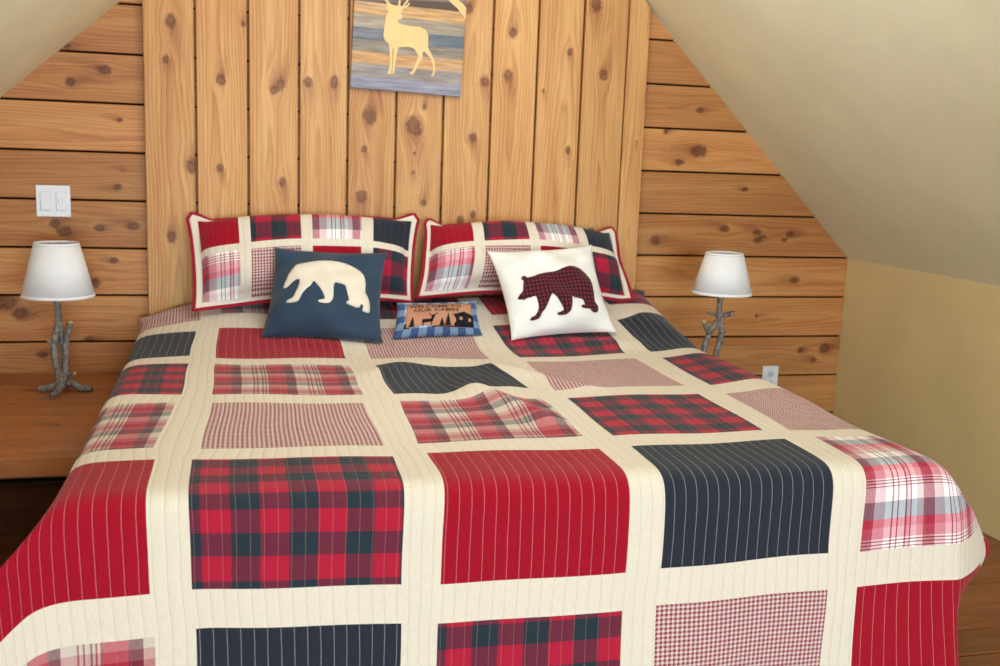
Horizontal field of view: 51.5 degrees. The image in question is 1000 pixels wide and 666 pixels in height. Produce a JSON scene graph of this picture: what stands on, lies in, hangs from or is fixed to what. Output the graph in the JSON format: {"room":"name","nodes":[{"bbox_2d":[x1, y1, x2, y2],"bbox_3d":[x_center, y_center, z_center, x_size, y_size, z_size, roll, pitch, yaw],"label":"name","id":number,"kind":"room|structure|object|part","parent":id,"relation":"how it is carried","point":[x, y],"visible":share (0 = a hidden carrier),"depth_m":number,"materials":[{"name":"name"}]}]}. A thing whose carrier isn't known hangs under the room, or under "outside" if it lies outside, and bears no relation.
{"room":"attic bedroom","nodes":[
{"label":"attic bedroom","id":0,"kind":"room"},
{"bbox_2d":[0,0,847,478],"bbox_3d":[-0.405,-0.847,4.046,4.070,2.823,0.019,0,10,-14],"label":"wall","id":1,"kind":"structure","parent":0,"point":[72,76],"depth_m":4.23,"materials":[{"name":"brown wood"}]},
{"bbox_2d":[35,185,70,216],"bbox_3d":[-1.633,-0.482,3.787,0.118,0.115,0.012,0,10,-14],"label":"light switch","id":2,"kind":"object","parent":1,"relation":"attached to","point":[51,200],"visible":1,"depth_m":3.79,"materials":[{"name":"white plastic"}]},
{"bbox_3d":[-1.659,-0.481,3.780,0.037,0.070,0.001,0,10,-14],"label":"rocker frame","id":3,"kind":"part","parent":2,"relation":"part of","materials":[{"name":"white plastic"}]},
{"bbox_2d":[0,3,845,482],"bbox_3d":[-0.406,-0.891,4.048,4.270,2.950,0.001,0,10,-14],"label":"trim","id":4,"kind":"structure","parent":1,"relation":"attached to","point":[28,149],"depth_m":3.97,"materials":[{"name":"brown wood"}]},
{"bbox_2d":[762,366,778,384],"bbox_3d":[1.205,0.205,4.625,0.078,0.118,0.009,0,10,-14],"label":"wall outlet","id":5,"kind":"object","parent":1,"relation":"attached to","point":[769,373],"visible":0.66,"depth_m":4.62,"materials":[{"name":"white plastic"}]},
{"bbox_2d":[767,371,773,377],"bbox_3d":[1.206,0.185,4.618,0.033,0.033,0.002,0,10,-14],"label":"socket","id":6,"kind":"object","parent":5,"relation":"attached to","point":[770,374],"depth_m":4.62,"materials":[{"name":"white plastic"}]},
{"bbox_2d":[0,0,999,285],"bbox_3d":[0.514,-0.726,0.372,4.550,2.126,7.515,0,10,-14],"label":"ceiling","id":7,"kind":"structure","parent":0,"point":[882,117],"depth_m":3.53,"materials":[{"name":"beige paint"}]},
{"bbox_2d":[0,481,999,665],"bbox_3d":[0.430,1.208,0.754,4.070,0.021,7.416,0,10,-14],"label":"floor","id":8,"kind":"structure","parent":0,"point":[23,505],"depth_m":3.32,"materials":[{"name":"brown wood"}]},
{"bbox_2d":[0,372,121,478],"bbox_3d":[-1.770,0.459,3.335,1.053,0.431,1.126,0,10,-14],"label":"nightstand","id":9,"kind":"object","parent":8,"relation":"on","point":[41,435],"visible":0.7,"depth_m":3.22,"materials":[{"name":"brown wood"}]},
{"bbox_3d":[-1.636,0.368,2.795,1.053,0.057,0.061,0,10,-14],"label":"rail","id":10,"kind":"part","parent":9,"relation":"part of","materials":[{"name":"brown wood"}]},
{"bbox_2d":[20,240,95,397],"bbox_3d":[-1.513,-0.051,3.557,0.238,0.520,0.238,0,10,-14],"label":"table lamp","id":11,"kind":"object","parent":9,"relation":"on","point":[57,271],"visible":1,"depth_m":3.47,"materials":[{"name":"white fabric"}]},
{"bbox_3d":[-1.507,-0.217,3.528,0.237,0.184,0.237,0,10,-14],"label":"lamp shade","id":12,"kind":"part","parent":11,"relation":"part of","materials":[{"name":"white fabric"}]},
{"bbox_2d":[142,0,650,315],"bbox_3d":[-0.369,-0.450,4.083,1.942,2.030,0.023,0,10,-14],"label":"headboard","id":13,"kind":"object","parent":8,"relation":"on","point":[614,61],"visible":0.53,"depth_m":4.01,"materials":[{"name":"brown wood"}]},
{"bbox_2d":[350,0,466,96],"bbox_3d":[-0.344,-1.169,3.932,0.443,0.514,0.024,0,10,-14],"label":"wall picture","id":14,"kind":"object","parent":13,"relation":"attached to","point":[408,46],"visible":1,"depth_m":3.93,"materials":[{"name":"paint"}]},
{"bbox_3d":[0.859,0.405,4.140,0.290,0.456,0.398,0,10,-14],"label":"nightstand","id":15,"kind":"object","parent":8,"relation":"on","visible":0},
{"bbox_2d":[692,251,751,357],"bbox_3d":[0.852,-0.060,4.013,0.231,0.504,0.231,0,10,-14],"label":"table lamp","id":16,"kind":"object","parent":15,"relation":"on","point":[722,275],"visible":0.73,"depth_m":3.92,"materials":[{"name":"white fabric"}]},
{"bbox_3d":[0.858,-0.230,3.984,0.230,0.158,0.230,0,10,-14],"label":"lamp shade","id":17,"kind":"part","parent":16,"relation":"part of","materials":[{"name":"white fabric"}]},
{"bbox_2d":[832,258,999,540],"bbox_3d":[2.480,0.744,1.183,0.120,0.900,7.415,0,10,-14],"label":"wall","id":18,"kind":"structure","parent":0,"point":[918,371],"depth_m":4.08,"materials":[{"name":"beige paint"}]},
{"bbox_3d":[-0.150,0.456,3.221,1.890,0.592,1.990,0,10,-14],"label":"bed","id":19,"kind":"object","parent":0,"visible":0},
{"bbox_2d":[0,290,988,665],"bbox_3d":[-0.168,0.428,3.175,2.541,0.872,2.178,0,10,-14],"label":"quilt","id":20,"kind":"object","parent":19,"relation":"on","point":[635,495],"visible":0.91,"depth_m":2.31,"materials":[{"name":"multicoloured fabric"}]},
{"bbox_2d":[186,212,419,311],"bbox_3d":[-0.721,-0.270,3.865,0.868,0.364,0.274,0,10,-14],"label":"pillow sham","id":21,"kind":"object","parent":20,"relation":"on","point":[233,258],"visible":0.77,"depth_m":3.77,"materials":[{"name":"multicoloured fabric"}]},
{"bbox_2d":[260,247,386,342],"bbox_3d":[-0.614,-0.137,3.628,0.422,0.300,0.223,1,10,-4],"label":"throw pillow","id":22,"kind":"object","parent":20,"relation":"on","point":[315,294],"visible":1,"depth_m":3.57,"materials":[{"name":"blue fabric"}]},
{"bbox_2d":[392,301,482,338],"bbox_3d":[-0.227,-0.048,3.713,0.332,0.119,0.114,0,10,-14],"label":"pillow","id":23,"kind":"object","parent":20,"relation":"on","point":[453,318],"visible":1,"depth_m":3.69,"materials":[{"name":"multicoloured fabric"}]},
{"bbox_3d":[-0.223,-0.059,3.705,0.262,0.083,0.084,0,10,-14],"label":"printed panel","id":24,"kind":"part","parent":23,"relation":"part of","materials":[{"name":"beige fabric"}]},
{"bbox_2d":[415,218,634,301],"bbox_3d":[0.099,-0.285,4.067,0.887,0.309,0.265,0,10,-14],"label":"pillow sham","id":25,"kind":"object","parent":20,"relation":"on","point":[456,261],"visible":0.76,"depth_m":3.96,"materials":[{"name":"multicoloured fabric"}]},
{"bbox_2d":[487,245,616,340],"bbox_3d":[0.195,-0.154,3.803,0.459,0.328,0.225,0,10,-14],"label":"throw pillow","id":26,"kind":"object","parent":20,"relation":"on","point":[546,292],"visible":1,"depth_m":3.75,"materials":[{"name":"white fabric"}]}
]}

